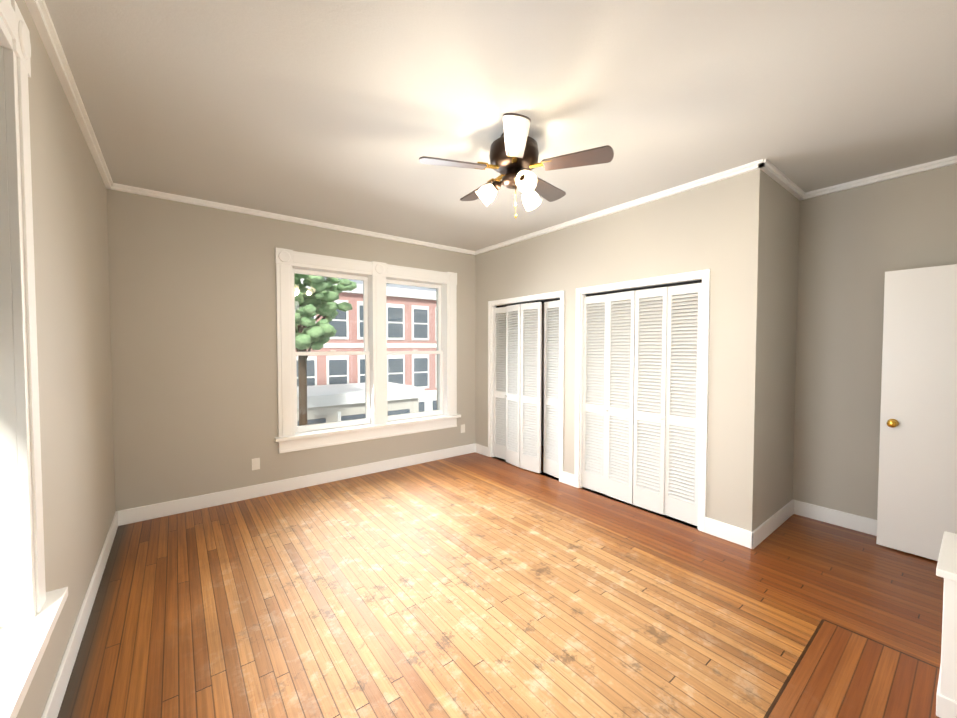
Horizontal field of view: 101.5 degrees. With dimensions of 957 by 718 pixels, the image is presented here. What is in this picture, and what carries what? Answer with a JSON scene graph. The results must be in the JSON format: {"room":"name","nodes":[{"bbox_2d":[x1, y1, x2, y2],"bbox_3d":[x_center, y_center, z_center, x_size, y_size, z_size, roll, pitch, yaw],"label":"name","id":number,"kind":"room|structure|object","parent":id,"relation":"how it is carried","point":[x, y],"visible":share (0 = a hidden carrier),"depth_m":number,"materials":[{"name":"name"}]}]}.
{"room":"empty bedroom","nodes":[
{"label":"empty bedroom","id":0,"kind":"room"},
{"bbox_2d":[15,0,115,717],"bbox_3d":[-1.644,0.043,1.218,0.280,2.800,4.783,-1,2,-38],"label":"wall","id":1,"kind":"structure","parent":0,"point":[70,226],"depth_m":1.90,"materials":[{"name":"paint"}]},
{"bbox_2d":[0,0,67,717],"bbox_3d":[-1.315,-0.044,0.868,0.335,2.185,1.240,-1,2,-38],"label":"window","id":2,"kind":"structure","parent":1,"relation":"in","point":[31,608],"depth_m":1.27,"materials":[{"name":"white wood"}]},
{"bbox_2d":[25,0,116,190],"bbox_3d":[-1.571,-1.339,1.347,0.045,0.045,4.603,-1,2,-38],"label":"crown molding","id":3,"kind":"structure","parent":1,"relation":"attached to","point":[41,16],"depth_m":1.87,"materials":[{"name":"white wood"}]},
{"bbox_2d":[41,510,120,717],"bbox_3d":[-1.565,1.375,1.397,0.015,0.125,4.663,-1,2,-38],"label":"baseboard","id":4,"kind":"structure","parent":1,"relation":"attached to","point":[51,710],"depth_m":1.91,"materials":[{"name":"white wood"}]},
{"bbox_2d":[106,189,526,510],"bbox_3d":[-1.274,-0.063,4.706,5.140,2.800,0.280,-1,2,-38],"label":"wall","id":5,"kind":"structure","parent":0,"point":[193,312],"depth_m":3.60,"materials":[{"name":"paint"}]},
{"bbox_2d":[252,458,259,469],"bbox_3d":[-2.190,1.033,3.848,0.070,0.114,0.008,-1,2,-38],"label":"electrical outlet","id":6,"kind":"object","parent":5,"relation":"attached to","point":[255,463],"visible":1,"depth_m":3.85,"materials":[{"name":"white plastic"}]},
{"bbox_2d":[117,184,472,254],"bbox_3d":[-1.483,-1.429,4.297,3.680,0.045,0.045,-1,2,-38],"label":"crown molding","id":7,"kind":"structure","parent":5,"relation":"attached to","point":[120,187],"depth_m":3.86,"materials":[{"name":"white wood"}]},
{"bbox_2d":[121,443,476,524],"bbox_3d":[-1.504,1.285,4.383,3.710,0.125,0.015,-1,2,-38],"label":"baseboard","id":8,"kind":"structure","parent":5,"relation":"attached to","point":[132,515],"depth_m":3.95,"materials":[{"name":"white wood"}]},
{"bbox_2d":[275,247,460,452],"bbox_3d":[-1.225,-0.100,4.683,2.250,2.065,0.335,-1,2,-38],"label":"window","id":9,"kind":"structure","parent":5,"relation":"in","point":[377,421],"depth_m":4.56,"materials":[{"name":"white wood"}]},
{"bbox_2d":[461,424,464,432],"bbox_3d":[-0.214,0.957,5.377,0.070,0.114,0.008,-1,2,-38],"label":"electrical outlet","id":10,"kind":"object","parent":5,"relation":"attached to","point":[462,428],"visible":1,"depth_m":5.38,"materials":[{"name":"white plastic"}]},
{"bbox_2d":[57,446,943,717],"bbox_3d":[0.614,1.470,2.316,5.140,0.120,6.443,-1,2,-38],"label":"floor","id":11,"kind":"structure","parent":0,"point":[474,585],"depth_m":2.18,"materials":[{"name":"brown wood"}]},
{"bbox_2d":[936,531,956,717],"bbox_3d":[2.144,1.133,1.572,0.520,0.600,0.385,-1,2,-38],"label":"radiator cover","id":12,"kind":"object","parent":11,"relation":"on","point":[946,694],"visible":1,"depth_m":1.55,"materials":[{"name":"white wood"}]},
{"bbox_2d":[44,0,956,250],"bbox_3d":[0.614,-1.449,2.227,5.140,0.120,6.443,-1,2,-38],"label":"ceiling","id":13,"kind":"structure","parent":0,"point":[347,113],"depth_m":2.06,"materials":[{"name":"grey paint"}]},
{"bbox_2d":[419,113,613,218],"bbox_3d":[0.215,-1.148,2.497,1.140,0.498,1.122,-1,2,-38],"label":"ceiling fan","id":14,"kind":"object","parent":13,"relation":"hanging from","point":[514,154],"visible":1,"depth_m":2.35,"materials":[{"name":"brown metal"}]},
{"bbox_2d":[475,174,740,528],"bbox_3d":[0.995,-0.049,4.244,0.120,2.800,3.230,-1,2,-38],"label":"wall","id":15,"kind":"structure","parent":0,"point":[695,229],"depth_m":3.46,"materials":[{"name":"paint"}]},
{"bbox_2d":[488,290,563,481],"bbox_3d":[0.574,0.289,4.786,0.135,2.090,1.287,-1,2,-38],"label":"trim","id":16,"kind":"structure","parent":15,"relation":"attached to","point":[492,305],"depth_m":4.80,"materials":[{"name":"white wood"}]},
{"bbox_2d":[494,300,559,477],"bbox_3d":[0.554,0.330,4.772,0.132,1.986,1.158,-1,2,-38],"label":"closet doors","id":17,"kind":"structure","parent":15,"relation":"in","point":[517,413],"depth_m":4.67,"materials":[{"name":"white wood"}]},
{"bbox_2d":[496,298,559,307],"bbox_3d":[0.599,-0.675,4.776,0.030,0.038,1.163,-1,2,-38],"label":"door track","id":18,"kind":"structure","parent":15,"relation":"attached to","point":[549,300],"depth_m":4.66,"materials":[{"name":"black"}]},
{"bbox_2d":[473,159,768,254],"bbox_3d":[1.002,-1.422,4.059,0.045,0.045,3.322,-1,2,-38],"label":"crown molding","id":19,"kind":"structure","parent":15,"relation":"attached to","point":[762,163],"depth_m":3.44,"materials":[{"name":"white wood"}]},
{"bbox_2d":[582,283,701,525],"bbox_3d":[1.445,0.365,3.627,0.072,1.986,1.160,-1,2,-38],"label":"closet doors","id":20,"kind":"structure","parent":15,"relation":"in","point":[640,447],"depth_m":3.55,"materials":[{"name":"white wood"}]},
{"bbox_2d":[574,269,709,531],"bbox_3d":[1.462,0.324,3.639,0.135,2.090,1.291,-1,2,-38],"label":"trim","id":21,"kind":"structure","parent":15,"relation":"attached to","point":[703,276],"depth_m":3.25,"materials":[{"name":"white wood"}]},
{"bbox_2d":[586,280,701,296],"bbox_3d":[1.488,-0.640,3.630,0.030,0.038,1.167,-1,2,-38],"label":"trim","id":22,"kind":"structure","parent":15,"relation":"attached to","point":[656,286],"depth_m":3.54,"materials":[{"name":"black"}]},
{"bbox_2d":[705,517,748,545],"bbox_3d":[1.906,1.327,3.001,0.015,0.125,0.309,-1,2,-38],"label":"baseboard","id":23,"kind":"structure","parent":15,"relation":"attached to","point":[734,534],"depth_m":3.00,"materials":[{"name":"white wood"}]},
{"bbox_2d":[526,164,956,519],"bbox_3d":[2.224,-0.051,4.291,0.120,2.800,4.663,-1,2,-38],"label":"wall","id":24,"kind":"structure","parent":0,"point":[856,244],"depth_m":3.17,"materials":[{"name":"paint"}]},
{"bbox_2d":[797,500,876,535],"bbox_3d":[3.191,1.328,2.962,0.030,0.125,1.313,-1,2,-38],"label":"baseboard","id":25,"kind":"structure","parent":24,"relation":"attached to","point":[839,518],"depth_m":3.24,"materials":[{"name":"white wood"}]},
{"bbox_2d":[800,155,956,200],"bbox_3d":[3.167,-1.387,2.899,0.045,0.045,1.253,-1,2,-38],"label":"crown molding","id":26,"kind":"structure","parent":24,"relation":"attached to","point":[952,160],"depth_m":2.97,"materials":[{"name":"white wood"}]},
{"bbox_2d":[734,169,799,531],"bbox_3d":[2.368,-0.017,3.191,1.000,2.800,0.120,-1,2,-38],"label":"wall","id":27,"kind":"structure","parent":0,"point":[767,324],"depth_m":2.96,"materials":[{"name":"paint"}]},
{"bbox_2d":[745,499,796,548],"bbox_3d":[2.392,1.322,3.164,0.985,0.125,0.015,-1,2,-38],"label":"baseboard","id":28,"kind":"structure","parent":27,"relation":"attached to","point":[757,536],"depth_m":3.09,"materials":[{"name":"white wood"}]},
{"bbox_2d":[761,162,808,199],"bbox_3d":[2.399,-1.392,3.068,0.930,0.045,0.045,-1,2,-38],"label":"crown molding","id":29,"kind":"structure","parent":27,"relation":"attached to","point":[772,171],"depth_m":3.06,"materials":[{"name":"white wood"}]},
{"bbox_3d":[1.768,0.052,0.913,4.740,2.800,0.120,-1,2,-38],"label":"wall","id":30,"kind":"structure","parent":0,"visible":0},
{"bbox_2d":[876,264,956,560],"bbox_3d":[3.212,0.380,2.600,0.171,2.018,0.753,-1,2,-38],"label":"entry door","id":31,"kind":"structure","parent":30,"relation":"in","point":[917,498],"depth_m":2.74,"materials":[{"name":"white wood"}]},
{"label":"outside","id":32,"kind":"structure","parent":0,"visible":0},
{"label":"ground","id":33,"kind":"structure","parent":32,"visible":0},
{"bbox_2d":[294,273,356,425],"bbox_3d":[-5.924,0.344,13.038,3.493,10.278,3.486,-1,2,-38],"label":"tree","id":34,"kind":"object","parent":33,"relation":"on","point":[304,335],"depth_m":12.85,"materials":[{"name":"green plant"}]},
{"bbox_2d":[297,382,423,425],"bbox_3d":[-7.227,3.367,17.738,8.400,3.950,4.400,-1,2,-38],"label":"building","id":35,"kind":"structure","parent":33,"relation":"on","point":[351,405],"depth_m":16.68,"materials":[{"name":"grey stone"}]},
{"bbox_2d":[295,277,436,411],"bbox_3d":[-6.538,-1.214,29.367,17.900,12.400,12.250,-1,2,-38],"label":"building","id":36,"kind":"structure","parent":33,"relation":"on","point":[352,317],"depth_m":23.07,"materials":[{"name":"brick"}]}
]}

